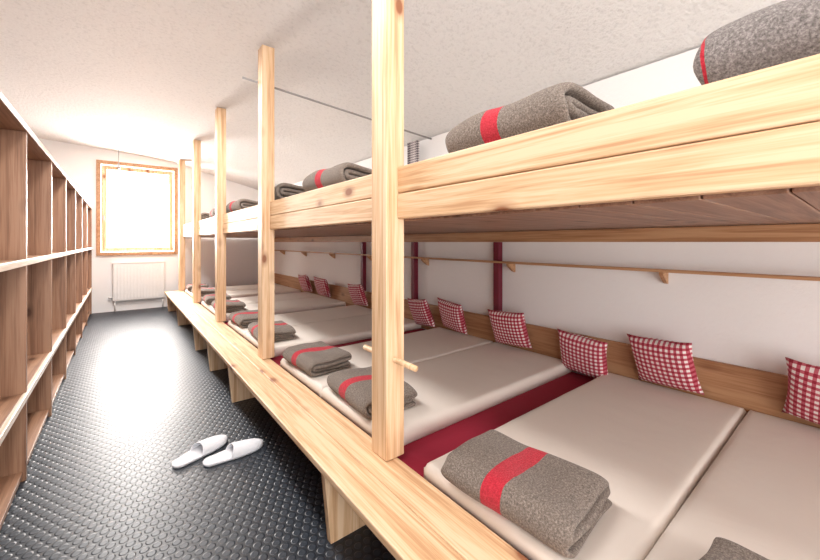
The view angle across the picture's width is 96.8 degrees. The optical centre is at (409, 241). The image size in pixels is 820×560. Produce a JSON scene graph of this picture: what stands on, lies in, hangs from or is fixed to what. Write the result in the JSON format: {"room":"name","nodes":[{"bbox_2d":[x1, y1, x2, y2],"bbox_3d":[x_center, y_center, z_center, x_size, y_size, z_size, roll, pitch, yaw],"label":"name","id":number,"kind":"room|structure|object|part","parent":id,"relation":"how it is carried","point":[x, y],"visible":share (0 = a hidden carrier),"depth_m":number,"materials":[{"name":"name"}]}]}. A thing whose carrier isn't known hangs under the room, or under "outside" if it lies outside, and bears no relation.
{"room":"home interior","nodes":[
{"label":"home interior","id":0,"kind":"room"},
{"bbox_2d":[38,138,257,312],"bbox_3d":[-5.915,-0.375,8.010,5.530,3.850,0.300,0,0,-39],"label":"wall","id":1,"kind":"structure","parent":0,"point":[78,162],"depth_m":8.15,"materials":[{"name":"white paint"}]},
{"bbox_2d":[96,159,177,255],"bbox_3d":[-5.834,-0.700,7.844,1.410,1.960,0.060,0,0,-39],"label":"window frame","id":2,"kind":"structure","parent":1,"relation":"attached to","point":[98,162],"depth_m":7.70,"materials":[{"name":"brown wood"}]},
{"bbox_2d":[101,165,172,251],"bbox_3d":[-5.905,-0.700,7.934,1.250,1.800,0.050,0,0,-39],"label":"window","id":3,"kind":"structure","parent":1,"relation":"in","point":[104,168],"depth_m":7.77,"materials":[{"name":"brown wood"}]},
{"bbox_2d":[107,170,168,183],"bbox_3d":[-5.952,-1.417,7.992,1.090,0.197,0.020,0,0,-39],"label":"window blind","id":4,"kind":"object","parent":3,"relation":"attached to","point":[140,177],"visible":0.94,"depth_m":7.97,"materials":[{"name":"white fabric"}]},
{"bbox_2d":[0,306,395,559],"bbox_3d":[-2.079,1.500,3.075,5.380,0.100,12.200,0,0,-39],"label":"floor","id":5,"kind":"structure","parent":0,"point":[136,394],"depth_m":2.27,"materials":[{"name":"rubber"}]},
{"bbox_2d":[0,91,91,529],"bbox_3d":[-2.902,0.372,2.579,0.454,2.156,11.850,0,0,-39],"label":"cubby shelving","id":6,"kind":"object","parent":5,"relation":"on","point":[46,221],"visible":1,"depth_m":2.95,"materials":[{"name":"brown wood"}]},
{"bbox_3d":[-2.904,0.123,2.577,0.410,0.030,11.850,0,0,-39],"label":"shelf","id":7,"kind":"part","parent":6,"relation":"part of","materials":[{"name":"brown wood"}]},
{"bbox_3d":[-2.904,0.933,2.577,0.410,0.030,11.850,0,0,-39],"label":"shelf","id":8,"kind":"part","parent":6,"relation":"part of","materials":[{"name":"brown wood"}]},
{"bbox_3d":[-2.904,1.403,2.577,0.410,0.030,11.850,0,0,-39],"label":"board","id":9,"kind":"part","parent":6,"relation":"part of","materials":[{"name":"brown wood"}]},
{"bbox_2d":[108,261,165,311],"bbox_3d":[-5.835,0.940,7.805,0.980,1.020,0.110,0,0,-39],"label":"radiator","id":10,"kind":"object","parent":5,"relation":"on","point":[131,280],"visible":1,"depth_m":7.77,"materials":[{"name":"white metal"}]},
{"bbox_2d":[112,261,165,263],"bbox_3d":[-5.811,0.440,7.824,0.920,0.020,0.110,0,0,-39],"label":"grille","id":11,"kind":"object","parent":10,"relation":"attached to","point":[155,262],"depth_m":7.82,"materials":[{"name":"white metal"}]},
{"bbox_3d":[-5.811,0.840,7.824,0.900,0.780,0.080,0,0,-39],"label":"panel","id":12,"kind":"part","parent":10,"relation":"part of","materials":[{"name":"white metal"}]},
{"bbox_2d":[172,435,227,468],"bbox_3d":[-1.435,1.411,2.504,0.144,0.075,0.381,0,0,26],"label":"slipper","id":13,"kind":"object","parent":5,"relation":"on","point":[205,447],"visible":1,"depth_m":2.49,"materials":[{"name":"fabric"}]},
{"bbox_2d":[203,438,262,466],"bbox_3d":[-1.198,1.411,2.485,0.381,0.075,0.144,0,0,-42],"label":"slipper","id":14,"kind":"object","parent":5,"relation":"on","point":[238,449],"visible":1,"depth_m":2.46,"materials":[{"name":"fabric"}]},
{"bbox_2d":[164,290,527,559],"bbox_3d":[-1.510,1.250,3.336,0.325,0.400,11.500,0,0,-39],"label":"bench","id":15,"kind":"object","parent":5,"relation":"on","point":[413,519],"visible":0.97,"depth_m":1.75,"materials":[{"name":"brown wood"}]},
{"bbox_3d":[-4.978,1.268,7.669,0.260,0.365,0.040,0,0,-39],"label":"leg","id":16,"kind":"part","parent":15,"relation":"part of","materials":[{"name":"brown wood"}]},
{"bbox_3d":[-3.950,1.268,6.378,0.260,0.365,0.040,0,0,-39],"label":"leg","id":17,"kind":"part","parent":15,"relation":"part of","materials":[{"name":"brown wood"}]},
{"bbox_3d":[-2.797,1.268,4.931,0.260,0.365,0.040,0,0,-39],"label":"leg","id":18,"kind":"part","parent":15,"relation":"part of","materials":[{"name":"brown wood"}]},
{"bbox_3d":[-2.174,1.268,4.149,0.260,0.365,0.040,0,0,-39],"label":"leg","id":19,"kind":"part","parent":15,"relation":"part of","materials":[{"name":"brown wood"}]},
{"bbox_3d":[-1.538,1.268,3.352,0.260,0.365,0.040,0,0,-39],"label":"leg","id":20,"kind":"part","parent":15,"relation":"part of","materials":[{"name":"brown wood"}]},
{"bbox_3d":[-0.317,1.268,1.819,0.260,0.365,0.040,0,0,-39],"label":"leg","id":21,"kind":"part","parent":15,"relation":"part of","materials":[{"name":"brown wood"}]},
{"bbox_2d":[179,0,819,477],"bbox_3d":[-0.727,-0.157,4.097,1.988,3.213,12.185,0,0,-39],"label":"bunk bed","id":22,"kind":"object","parent":5,"relation":"on","point":[743,150],"visible":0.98,"depth_m":1.74,"materials":[{"name":"brown wood"}]},
{"bbox_3d":[-4.922,-0.357,7.854,0.110,2.812,0.130,0,0,-39],"label":"post","id":23,"kind":"part","parent":22,"relation":"part of","materials":[{"name":"brown wood"}]},
{"bbox_3d":[-4.296,-0.301,7.119,0.037,0.129,1.800,0,0,-39],"label":"rail","id":24,"kind":"part","parent":22,"relation":"part of","materials":[{"name":"brown wood"}]},
{"bbox_3d":[-4.297,-0.173,7.118,0.039,0.122,1.800,0,0,-39],"label":"rail","id":25,"kind":"part","parent":22,"relation":"part of","materials":[{"name":"brown wood"}]},
{"bbox_3d":[-3.719,-0.357,6.345,0.110,2.812,0.130,0,0,-39],"label":"post","id":26,"kind":"part","parent":22,"relation":"part of","materials":[{"name":"brown wood"}]},
{"bbox_3d":[-3.094,-0.301,5.609,0.037,0.129,1.800,0,0,-39],"label":"rail","id":27,"kind":"part","parent":22,"relation":"part of","materials":[{"name":"brown wood"}]},
{"bbox_3d":[-3.095,-0.173,5.609,0.039,0.122,1.800,0,0,-39],"label":"rail","id":28,"kind":"part","parent":22,"relation":"part of","materials":[{"name":"brown wood"}]},
{"bbox_3d":[-2.516,-0.357,4.835,0.110,2.812,0.130,0,0,-39],"label":"post","id":29,"kind":"part","parent":22,"relation":"part of","materials":[{"name":"brown wood"}]},
{"bbox_2d":[185,283,283,296],"bbox_3d":[-3.739,1.031,7.902,1.860,0.087,0.796,0,0,-39],"label":"mattress","id":30,"kind":"object","parent":22,"relation":"on","point":[242,287],"visible":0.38,"depth_m":7.91,"materials":[{"name":"beige fabric"}]},
{"bbox_2d":[186,283,208,291],"bbox_3d":[-4.364,0.925,7.470,0.377,0.125,0.552,0,0,-34],"label":"blanket","id":31,"kind":"object","parent":30,"relation":"on","point":[189,286],"visible":0.49,"depth_m":7.32,"materials":[{"name":"grey fabric"}]},
{"bbox_3d":[-1.891,-0.301,4.100,0.037,0.129,1.800,0,0,-39],"label":"rail","id":32,"kind":"part","parent":22,"relation":"part of","materials":[{"name":"brown wood"}]},
{"bbox_3d":[-1.892,-0.173,4.099,0.039,0.122,1.800,0,0,-39],"label":"rail","id":33,"kind":"part","parent":22,"relation":"part of","materials":[{"name":"brown wood"}]},
{"bbox_2d":[191,286,300,302],"bbox_3d":[-3.240,1.031,7.276,1.860,0.087,0.796,0,0,-39],"label":"mattress","id":34,"kind":"object","parent":22,"relation":"on","point":[277,290],"visible":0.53,"depth_m":7.27,"materials":[{"name":"beige fabric"}]},
{"bbox_2d":[191,287,214,295],"bbox_3d":[-3.864,0.923,6.843,0.380,0.129,0.567,0,0,-39],"label":"blanket","id":35,"kind":"object","parent":34,"relation":"on","point":[204,290],"visible":0.62,"depth_m":6.68,"materials":[{"name":"grey fabric"}]},
{"bbox_2d":[201,292,323,311],"bbox_3d":[-2.536,1.031,6.393,1.860,0.087,0.796,0,0,-39],"label":"mattress","id":36,"kind":"object","parent":22,"relation":"on","point":[300,295],"visible":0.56,"depth_m":6.48,"materials":[{"name":"beige fabric"}]},
{"bbox_2d":[203,293,230,304],"bbox_3d":[-3.162,0.925,5.960,0.377,0.125,0.552,0,0,-34],"label":"blanket","id":37,"kind":"object","parent":36,"relation":"on","point":[208,298],"visible":0.56,"depth_m":5.79,"materials":[{"name":"grey fabric"}]},
{"bbox_2d":[298,275,311,291],"bbox_3d":[-2.036,0.798,7.072,0.194,0.365,0.399,0,0,-33],"label":"pillow","id":38,"kind":"object","parent":36,"relation":"on","point":[304,281],"visible":1,"depth_m":6.95,"materials":[{"name":"red fabric"}]},
{"bbox_3d":[-1.314,-0.357,3.326,0.110,2.812,0.130,0,0,-39],"label":"post","id":39,"kind":"part","parent":22,"relation":"part of","materials":[{"name":"brown wood"}]},
{"bbox_2d":[211,296,345,321],"bbox_3d":[-2.037,1.031,5.767,1.860,0.087,0.796,0,0,-39],"label":"mattress","id":40,"kind":"object","parent":22,"relation":"on","point":[306,304],"visible":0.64,"depth_m":5.76,"materials":[{"name":"beige fabric"}]},
{"bbox_2d":[211,299,245,311],"bbox_3d":[-2.661,0.923,5.334,0.380,0.129,0.567,0,0,-37],"label":"blanket","id":41,"kind":"object","parent":40,"relation":"on","point":[231,305],"visible":0.67,"depth_m":5.19,"materials":[{"name":"grey fabric"}]},
{"bbox_2d":[314,277,330,297],"bbox_3d":[-1.562,0.798,6.479,0.397,0.365,0.200,0,0,38],"label":"pillow","id":42,"kind":"object","parent":40,"relation":"on","point":[321,285],"visible":1,"depth_m":6.38,"materials":[{"name":"red fabric"}]},
{"bbox_2d":[228,305,371,338],"bbox_3d":[-1.333,1.031,4.883,1.860,0.087,0.796,0,0,-39],"label":"mattress","id":43,"kind":"object","parent":22,"relation":"on","point":[312,316],"visible":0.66,"depth_m":4.90,"materials":[{"name":"beige fabric"}]},
{"bbox_2d":[229,310,257,327],"bbox_3d":[-1.958,0.925,4.450,0.377,0.125,0.552,0,0,-39],"label":"blanket","id":44,"kind":"object","parent":43,"relation":"on","point":[243,318],"visible":0.7,"depth_m":4.28,"materials":[{"name":"grey fabric"}]},
{"bbox_2d":[347,283,367,305],"bbox_3d":[-0.790,0.798,5.508,0.199,0.365,0.395,0,0,-32],"label":"pillow","id":45,"kind":"object","parent":43,"relation":"on","point":[357,293],"visible":1,"depth_m":5.40,"materials":[{"name":"red fabric"}]},
{"bbox_3d":[-0.689,-0.301,2.590,0.037,0.129,1.800,0,0,-39],"label":"rail","id":46,"kind":"part","parent":22,"relation":"part of","materials":[{"name":"brown wood"}]},
{"bbox_3d":[-0.689,-0.173,2.590,0.039,0.122,1.800,0,0,-39],"label":"rail","id":47,"kind":"part","parent":22,"relation":"part of","materials":[{"name":"brown wood"}]},
{"bbox_2d":[245,314,420,356],"bbox_3d":[-0.835,1.031,4.257,1.860,0.087,0.796,0,0,-39],"label":"mattress","id":48,"kind":"object","parent":22,"relation":"on","point":[345,330],"visible":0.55,"depth_m":4.02,"materials":[{"name":"beige fabric"}]},
{"bbox_2d":[248,320,295,341],"bbox_3d":[-1.459,0.923,3.825,0.380,0.129,0.567,0,0,-34],"label":"blanket","id":49,"kind":"object","parent":48,"relation":"on","point":[283,331],"visible":0.69,"depth_m":3.68,"materials":[{"name":"grey fabric"}]},
{"bbox_2d":[407,298,434,326],"bbox_3d":[0.132,0.840,4.350,0.190,0.377,0.413,0,0,-29],"label":"pillow","id":50,"kind":"object","parent":48,"relation":"on","point":[420,310],"visible":1,"depth_m":4.24,"materials":[{"name":"red fabric"}]},
{"bbox_3d":[-0.720,0.378,5.628,0.067,0.754,0.064,0,0,-39],"label":"red wall post","id":51,"kind":"part","parent":22,"relation":"part of","materials":[{"name":"paint"}]},
{"bbox_2d":[280,327,492,397],"bbox_3d":[-0.131,1.031,3.374,1.860,0.087,0.796,0,0,-39],"label":"mattress","id":52,"kind":"object","parent":22,"relation":"on","point":[424,345],"visible":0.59,"depth_m":3.35,"materials":[{"name":"beige fabric"}]},
{"bbox_2d":[282,341,351,375],"bbox_3d":[-0.756,0.925,2.940,0.377,0.125,0.552,0,0,-40],"label":"blanket","id":53,"kind":"object","parent":52,"relation":"on","point":[315,358],"visible":1,"depth_m":2.81,"materials":[{"name":"grey fabric"}]},
{"bbox_2d":[437,297,466,334],"bbox_3d":[0.456,0.798,3.943,0.187,0.371,0.423,0,0,-32],"label":"pillow","id":54,"kind":"object","parent":52,"relation":"on","point":[451,313],"visible":1,"depth_m":3.84,"materials":[{"name":"red fabric"}]},
{"bbox_3d":[-0.111,-0.357,1.817,0.110,2.812,0.130,0,0,-39],"label":"post","id":55,"kind":"part","parent":22,"relation":"part of","materials":[{"name":"brown wood"}]},
{"bbox_2d":[407,140,418,164],"bbox_3d":[0.042,-0.830,4.534,0.039,0.840,0.200,0,0,-39],"label":"curtain","id":56,"kind":"object","parent":22,"relation":"hanging from","point":[413,147],"visible":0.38,"depth_m":4.52,"materials":[{"name":"white fabric"}]},
{"bbox_3d":[0.059,0.378,4.650,0.067,0.754,0.064,0,0,-39],"label":"red wall post","id":57,"kind":"part","parent":22,"relation":"part of","materials":[{"name":"paint"}]},
{"bbox_2d":[321,342,571,444],"bbox_3d":[0.368,1.031,2.748,1.860,0.087,0.796,0,0,-39],"label":"mattress","id":58,"kind":"object","parent":22,"relation":"on","point":[452,388],"visible":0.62,"depth_m":2.56,"materials":[{"name":"beige fabric"}]},
{"bbox_2d":[327,366,416,417],"bbox_3d":[-0.256,0.923,2.315,0.380,0.129,0.567,0,0,-35],"label":"blanket","id":59,"kind":"object","parent":58,"relation":"on","point":[354,385],"visible":0.56,"depth_m":2.20,"materials":[{"name":"grey fabric"}]},
{"bbox_2d":[487,309,531,348],"bbox_3d":[0.917,0.798,3.365,0.188,0.359,0.401,0,0,-40],"label":"pillow","id":60,"kind":"object","parent":58,"relation":"on","point":[510,328],"visible":1,"depth_m":3.29,"materials":[{"name":"red fabric"}]},
{"bbox_3d":[0.875,0.378,3.625,0.067,0.754,0.064,0,0,-39],"label":"red wall post","id":61,"kind":"part","parent":22,"relation":"part of","materials":[{"name":"paint"}]},
{"bbox_3d":[0.073,0.917,4.661,0.033,0.315,11.800,0,0,-39],"label":"headboard","id":62,"kind":"part","parent":22,"relation":"part of","materials":[{"name":"brown wood"}]},
{"bbox_2d":[424,372,746,559],"bbox_3d":[1.038,1.031,1.907,1.860,0.087,0.796,0,0,-39],"label":"mattress","id":63,"kind":"object","parent":22,"relation":"on","point":[652,444],"visible":0.74,"depth_m":1.73,"materials":[{"name":"beige fabric"}]},
{"bbox_2d":[441,430,611,558],"bbox_3d":[0.435,0.925,1.414,0.377,0.125,0.552,0,0,-42],"label":"blanket","id":64,"kind":"object","parent":63,"relation":"on","point":[559,502],"visible":1,"depth_m":1.31,"materials":[{"name":"grey fabric"}]},
{"bbox_2d":[557,328,607,378],"bbox_3d":[1.344,0.880,2.829,0.197,0.371,0.428,0,0,-32],"label":"pillow","id":65,"kind":"object","parent":63,"relation":"on","point":[581,354],"visible":0.96,"depth_m":2.76,"materials":[{"name":"red fabric"}]},
{"bbox_2d":[626,333,703,394],"bbox_3d":[1.678,0.798,2.410,0.190,0.365,0.403,0,0,-28],"label":"pillow","id":66,"kind":"object","parent":63,"relation":"on","point":[659,361],"visible":1,"depth_m":2.34,"materials":[{"name":"red fabric"}]},
{"bbox_3d":[0.514,-0.301,1.081,0.037,0.129,1.800,0,0,-39],"label":"rail","id":67,"kind":"part","parent":22,"relation":"part of","materials":[{"name":"brown wood"}]},
{"bbox_3d":[0.513,-0.173,1.080,0.039,0.122,1.800,0,0,-39],"label":"rail","id":68,"kind":"part","parent":22,"relation":"part of","materials":[{"name":"brown wood"}]},
{"bbox_2d":[644,410,819,559],"bbox_3d":[1.536,1.031,1.281,1.860,0.087,0.796,0,0,-39],"label":"mattress","id":69,"kind":"object","parent":22,"relation":"on","point":[760,493],"visible":0.97,"depth_m":1.40,"materials":[{"name":"beige fabric"}]},
{"bbox_2d":[699,537,768,559],"bbox_3d":[0.953,0.923,0.797,0.380,0.129,0.567,0,0,-37],"label":"blanket","id":70,"kind":"object","parent":69,"relation":"on","point":[721,548],"visible":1,"depth_m":1.04,"materials":[{"name":"grey fabric"}]},
{"bbox_2d":[782,357,819,424],"bbox_3d":[2.145,0.798,1.824,0.187,0.377,0.428,0,0,-31],"label":"pillow","id":71,"kind":"object","parent":69,"relation":"on","point":[802,401],"visible":1,"depth_m":1.88,"materials":[{"name":"red fabric"}]},
{"bbox_3d":[1.560,-0.253,1.300,1.830,0.252,0.798,0,0,-39],"label":"mattress","id":72,"kind":"object","parent":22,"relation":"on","visible":0},
{"bbox_2d":[693,0,819,84],"bbox_3d":[1.049,-0.472,0.785,0.385,0.186,0.641,0,0,-39],"label":"blanket","id":73,"kind":"object","parent":72,"relation":"on","point":[785,31],"visible":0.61,"depth_m":0.82,"materials":[{"name":"grey fabric"}]},
{"bbox_3d":[1.061,-0.253,1.926,1.830,0.252,0.798,0,0,-39],"label":"mattress","id":74,"kind":"object","parent":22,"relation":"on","visible":0},
{"bbox_2d":[445,82,614,152],"bbox_3d":[0.472,-0.466,1.527,0.387,0.174,0.601,0,0,-37],"label":"blanket","id":75,"kind":"object","parent":74,"relation":"on","point":[563,102],"visible":0.51,"depth_m":1.32,"materials":[{"name":"grey fabric"}]},
{"bbox_3d":[-0.107,-0.253,3.392,1.830,0.252,0.798,0,0,-39],"label":"mattress","id":76,"kind":"object","parent":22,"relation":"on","visible":0},
{"bbox_2d":[302,162,371,191],"bbox_3d":[-0.524,-0.466,2.777,0.387,0.174,0.600,0,0,-43],"label":"blanket","id":77,"kind":"object","parent":76,"relation":"on","point":[342,172],"visible":0.57,"depth_m":2.56,"materials":[{"name":"grey fabric"}]},
{"bbox_3d":[-0.811,-0.253,4.276,1.830,0.252,0.798,0,0,-39],"label":"mattress","id":78,"kind":"object","parent":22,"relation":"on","visible":0},
{"bbox_2d":[274,183,304,199],"bbox_3d":[-1.223,-0.466,3.656,0.387,0.174,0.601,0,0,-34],"label":"blanket","id":79,"kind":"object","parent":78,"relation":"on","point":[282,190],"visible":0.48,"depth_m":3.38,"materials":[{"name":"grey fabric"}]},
{"bbox_3d":[-1.310,-0.253,4.902,1.830,0.252,0.798,0,0,-39],"label":"mattress","id":80,"kind":"object","parent":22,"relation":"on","visible":0},
{"bbox_2d":[226,199,257,212],"bbox_3d":[-2.206,-0.466,4.889,0.387,0.174,0.601,0,0,-42],"label":"blanket","id":81,"kind":"object","parent":80,"relation":"on","point":[240,204],"visible":0.55,"depth_m":4.65,"materials":[{"name":"grey fabric"}]},
{"bbox_3d":[-2.512,-0.253,6.411,1.830,0.252,0.798,0,0,-39],"label":"mattress","id":82,"kind":"object","parent":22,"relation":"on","visible":0},
{"bbox_2d":[209,208,226,217],"bbox_3d":[-3.018,-0.466,5.908,0.387,0.174,0.601,0,0,-35],"label":"blanket","id":83,"kind":"object","parent":82,"relation":"on","point":[212,212],"visible":0.12,"depth_m":5.71,"materials":[{"name":"grey fabric"}]},
{"bbox_3d":[-3.217,-0.253,7.295,1.830,0.252,0.798,0,0,-39],"label":"mattress","id":84,"kind":"object","parent":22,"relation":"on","visible":0},
{"bbox_2d":[201,213,209,219],"bbox_3d":[-3.951,-0.466,7.079,0.387,0.174,0.601,0,0,-44],"label":"blanket","id":85,"kind":"object","parent":84,"relation":"on","point":[203,215],"visible":0.27,"depth_m":6.80,"materials":[{"name":"grey fabric"}]},
{"bbox_2d":[242,76,431,139],"bbox_3d":[-0.624,-1.370,3.863,2.137,0.020,0.023,7,1,-34],"label":"rod","id":86,"kind":"object","parent":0,"point":[245,78],"depth_m":3.69,"materials":[{"name":"grey metal"}]},
{"bbox_2d":[0,0,783,189],"bbox_3d":[-2.020,-1.780,3.121,5.530,1.040,12.200,0,0,-39],"label":"ceiling","id":87,"kind":"structure","parent":0,"point":[148,78],"depth_m":3.37,"materials":[{"name":"paint"}]},
{"bbox_2d":[117,144,119,168],"bbox_3d":[-5.624,-1.650,7.027,0.044,0.480,0.044,0,0,-39],"label":"holder","id":88,"kind":"object","parent":87,"relation":"hanging from","point":[118,164],"visible":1,"depth_m":7.02,"materials":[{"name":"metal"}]},
{"bbox_2d":[274,48,819,375],"bbox_3d":[0.084,0.135,4.798,0.150,2.830,12.200,0,0,-39],"label":"wall","id":89,"kind":"structure","parent":0,"point":[749,322],"depth_m":2.67,"materials":[{"name":"white paint"}]},
{"bbox_2d":[274,250,819,283],"bbox_3d":[-0.002,0.238,4.686,0.117,0.106,11.932,0,0,-39],"label":"wall shelf","id":90,"kind":"object","parent":89,"relation":"attached to","point":[663,273],"visible":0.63,"depth_m":2.64,"materials":[{"name":"brown wood"}]}
]}

